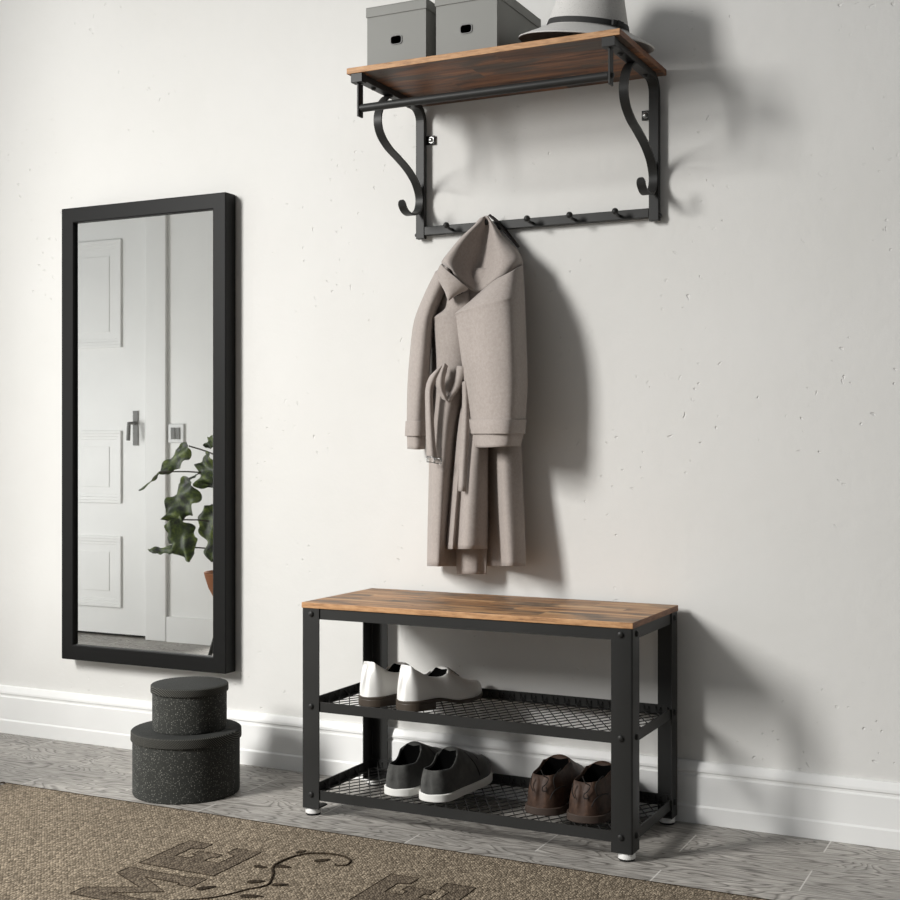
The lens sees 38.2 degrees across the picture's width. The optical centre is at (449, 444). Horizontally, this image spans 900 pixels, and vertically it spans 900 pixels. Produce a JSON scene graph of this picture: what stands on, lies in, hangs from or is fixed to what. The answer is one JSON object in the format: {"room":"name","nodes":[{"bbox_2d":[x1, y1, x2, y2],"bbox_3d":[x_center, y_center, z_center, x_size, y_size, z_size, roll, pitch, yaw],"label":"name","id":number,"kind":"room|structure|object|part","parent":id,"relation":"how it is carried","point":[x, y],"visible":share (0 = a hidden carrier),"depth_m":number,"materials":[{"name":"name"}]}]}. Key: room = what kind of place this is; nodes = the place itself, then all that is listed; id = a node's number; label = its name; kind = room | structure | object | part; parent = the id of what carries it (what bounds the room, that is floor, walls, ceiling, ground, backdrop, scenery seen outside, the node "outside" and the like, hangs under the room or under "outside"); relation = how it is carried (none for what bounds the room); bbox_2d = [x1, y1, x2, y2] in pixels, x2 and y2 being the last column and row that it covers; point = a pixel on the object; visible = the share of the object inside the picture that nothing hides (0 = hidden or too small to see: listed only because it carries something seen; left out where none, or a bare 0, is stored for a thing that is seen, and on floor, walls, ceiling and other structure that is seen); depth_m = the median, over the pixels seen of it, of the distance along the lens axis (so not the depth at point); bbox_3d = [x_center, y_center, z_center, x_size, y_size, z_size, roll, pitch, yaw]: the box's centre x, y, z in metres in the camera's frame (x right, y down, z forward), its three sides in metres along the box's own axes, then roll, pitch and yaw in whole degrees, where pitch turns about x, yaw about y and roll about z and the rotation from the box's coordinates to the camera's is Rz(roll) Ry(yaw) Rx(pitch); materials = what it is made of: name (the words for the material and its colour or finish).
{"room":"entrance hallway","nodes":[
{"label":"entrance hallway","id":0,"kind":"room"},
{"bbox_2d":[0,0,899,782],"bbox_3d":[-0.133,-0.668,3.081,7.100,2.900,0.120,0,0,26],"label":"wall","id":1,"kind":"structure","parent":0,"point":[712,432],"depth_m":2.84,"materials":[{"name":"paint"}]},
{"bbox_2d":[62,192,234,673],"bbox_3d":[-0.773,-0.029,3.302,0.523,1.178,0.042,0,0,26],"label":"wall mirror","id":2,"kind":"object","parent":1,"relation":"attached to","point":[148,286],"visible":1,"depth_m":3.29,"materials":[{"name":"clear glass"}]},
{"bbox_2d":[0,685,899,849],"bbox_3d":[-0.163,0.719,3.019,7.100,0.126,0.016,0,0,26],"label":"baseboard","id":3,"kind":"structure","parent":1,"relation":"attached to","point":[859,811],"depth_m":2.84,"materials":[{"name":"white paint"}]},
{"bbox_2d":[347,28,666,239],"bbox_3d":[0.120,-0.628,2.718,0.598,0.317,0.306,0,0,26],"label":"coat rack","id":4,"kind":"object","parent":1,"relation":"attached to","point":[610,56],"visible":0.99,"depth_m":2.70,"materials":[{"name":"brown wood"}]},
{"bbox_2d":[366,0,435,64],"bbox_3d":[-0.062,-0.855,2.817,0.144,0.136,0.232,0,0,26],"label":"storage box","id":5,"kind":"object","parent":4,"relation":"on","point":[405,30],"visible":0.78,"depth_m":2.71,"materials":[{"name":"grey cardboard"}]},
{"bbox_3d":[-0.062,-0.913,2.817,0.144,0.021,0.232,0,0,26],"label":"lid","id":6,"kind":"part","parent":5,"relation":"part of","materials":[{"name":"grey cardboard"}]},
{"bbox_2d":[405,214,527,573],"bbox_3d":[0.020,-0.111,2.832,0.321,0.794,0.161,0,0,26],"label":"coat","id":7,"kind":"object","parent":4,"relation":"hanging from","point":[470,412],"visible":1,"depth_m":2.81,"materials":[{"name":"fabric"}]},
{"bbox_3d":[0.012,-0.034,2.854,0.103,0.609,0.091,0,0,-20],"label":"panel","id":8,"kind":"part","parent":7,"relation":"part of","materials":[{"name":"fabric"}]},
{"bbox_3d":[0.059,-0.705,2.596,0.545,0.017,0.017,0,0,26],"label":"hanging rod","id":9,"kind":"part","parent":4,"relation":"part of","materials":[{"name":"black metal"}]},
{"bbox_2d":[435,0,540,54],"bbox_3d":[0.083,-0.855,2.745,0.142,0.136,0.232,0,0,26],"label":"storage box","id":10,"kind":"object","parent":4,"relation":"on","point":[461,25],"visible":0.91,"depth_m":2.65,"materials":[{"name":"grey cardboard"}]},
{"bbox_3d":[0.083,-0.913,2.745,0.142,0.021,0.232,0,0,26],"label":"lid","id":11,"kind":"part","parent":10,"relation":"part of","materials":[{"name":"grey cardboard"}]},
{"bbox_3d":[0.182,-0.487,2.846,0.529,0.020,0.015,0,0,26],"label":"peg rail","id":12,"kind":"part","parent":4,"relation":"part of","materials":[{"name":"black metal"}]},
{"bbox_2d":[518,0,654,53],"bbox_3d":[0.277,-0.874,2.639,0.277,0.169,0.273,0,0,-31],"label":"felt hat","id":13,"kind":"object","parent":4,"relation":"on","point":[568,17],"visible":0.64,"depth_m":2.56,"materials":[{"name":"grey fabric"}]},
{"bbox_3d":[0.285,-0.896,2.627,0.168,0.114,0.168,10,10,26],"label":"crown","id":14,"kind":"part","parent":13,"relation":"part of","materials":[{"name":"fabric"}]},
{"bbox_2d":[0,733,899,899],"bbox_3d":[-1.145,0.832,1.015,7.100,0.100,4.720,0,0,26],"label":"floor","id":15,"kind":"structure","parent":0,"point":[771,866],"depth_m":2.59,"materials":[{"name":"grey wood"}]},
{"bbox_2d":[130,719,241,804],"bbox_3d":[-0.597,0.711,2.938,0.247,0.142,0.247,0,0,9],"label":"round box","id":16,"kind":"object","parent":15,"relation":"on","point":[167,769],"visible":0.77,"depth_m":2.84,"materials":[{"name":"black cardboard"}]},
{"bbox_3d":[-0.597,0.650,2.938,0.247,0.021,0.247,0,0,9],"label":"lid","id":17,"kind":"part","parent":16,"relation":"part of","materials":[{"name":"black cardboard"}]},
{"bbox_2d":[150,676,228,734],"bbox_3d":[-0.589,0.589,2.939,0.174,0.100,0.174,0,0,-37],"label":"round box","id":18,"kind":"object","parent":16,"relation":"on","point":[190,705],"visible":1,"depth_m":2.87,"materials":[{"name":"black cardboard"}]},
{"bbox_3d":[-0.589,0.547,2.939,0.174,0.017,0.174,0,0,-37],"label":"lid","id":19,"kind":"part","parent":18,"relation":"part of","materials":[{"name":"black cardboard"}]},
{"bbox_2d":[0,782,770,899],"bbox_3d":[-0.492,0.776,1.869,2.003,0.010,1.534,0,0,26],"label":"rug","id":20,"kind":"object","parent":15,"relation":"on","point":[55,844],"visible":1,"depth_m":2.38,"materials":[{"name":"brown carpet"}]},
{"bbox_2d":[302,588,677,861],"bbox_3d":[0.080,0.557,2.718,0.738,0.450,0.309,0,0,26],"label":"bench","id":21,"kind":"object","parent":15,"relation":"on","point":[623,623],"visible":0.88,"depth_m":2.67,"materials":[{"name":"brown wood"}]},
{"bbox_3d":[-0.285,0.555,2.754,0.042,0.422,0.042,0,0,26],"label":"leg","id":22,"kind":"part","parent":21,"relation":"part of","materials":[{"name":"black metal"}]},
{"bbox_3d":[-0.172,0.555,2.985,0.042,0.422,0.042,0,0,26],"label":"leg","id":23,"kind":"part","parent":21,"relation":"part of","materials":[{"name":"black metal"}]},
{"bbox_2d":[358,661,411,706],"bbox_3d":[-0.107,0.507,2.847,0.088,0.094,0.250,0,0,33],"label":"shoe","id":24,"kind":"object","parent":21,"relation":"on","point":[378,685],"visible":0.59,"depth_m":2.75,"materials":[{"name":"white leather"}]},
{"bbox_2d":[384,741,441,796],"bbox_3d":[-0.065,0.691,2.846,0.091,0.097,0.250,0,0,23],"label":"shoe","id":25,"kind":"object","parent":21,"relation":"on","point":[404,774],"visible":0.75,"depth_m":2.75,"materials":[{"name":"grey fabric"}]},
{"bbox_2d":[396,665,482,711],"bbox_3d":[-0.015,0.507,2.793,0.088,0.094,0.250,0,0,41],"label":"shoe","id":26,"kind":"object","parent":21,"relation":"on","point":[417,691],"visible":0.99,"depth_m":2.73,"materials":[{"name":"white leather"}]},
{"bbox_2d":[419,746,492,802],"bbox_3d":[0.018,0.691,2.797,0.091,0.097,0.250,0,0,28],"label":"shoe","id":27,"kind":"object","parent":21,"relation":"on","point":[454,773],"visible":1,"depth_m":2.75,"materials":[{"name":"grey fabric"}]},
{"bbox_3d":[0.080,0.737,2.718,0.722,0.021,0.294,0,0,26],"label":"shelf frame","id":28,"kind":"part","parent":21,"relation":"part of","materials":[{"name":"black metal"}]},
{"bbox_3d":[0.080,0.551,2.718,0.722,0.021,0.294,0,0,26],"label":"shelf frame","id":29,"kind":"part","parent":21,"relation":"part of","materials":[{"name":"black metal"}]},
{"bbox_3d":[0.080,0.355,2.718,0.722,0.022,0.294,0,0,26],"label":"apron frame","id":30,"kind":"part","parent":21,"relation":"part of","materials":[{"name":"black metal"}]},
{"bbox_2d":[525,754,583,815],"bbox_3d":[0.228,0.693,2.711,0.101,0.093,0.270,0,0,20],"label":"shoe","id":31,"kind":"object","parent":21,"relation":"on","point":[550,786],"visible":0.88,"depth_m":2.60,"materials":[{"name":"brown leather"}]},
{"bbox_2d":[567,761,610,823],"bbox_3d":[0.312,0.693,2.655,0.101,0.093,0.270,0,0,23],"label":"shoe","id":32,"kind":"object","parent":21,"relation":"on","point":[590,796],"visible":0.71,"depth_m":2.55,"materials":[{"name":"brown leather"}]},
{"bbox_3d":[0.331,0.555,2.452,0.042,0.422,0.042,0,0,26],"label":"leg","id":33,"kind":"part","parent":21,"relation":"part of","materials":[{"name":"black metal"}]},
{"bbox_3d":[0.444,0.555,2.683,0.042,0.422,0.042,0,0,26],"label":"leg","id":34,"kind":"part","parent":21,"relation":"part of","materials":[{"name":"black metal"}]}
]}

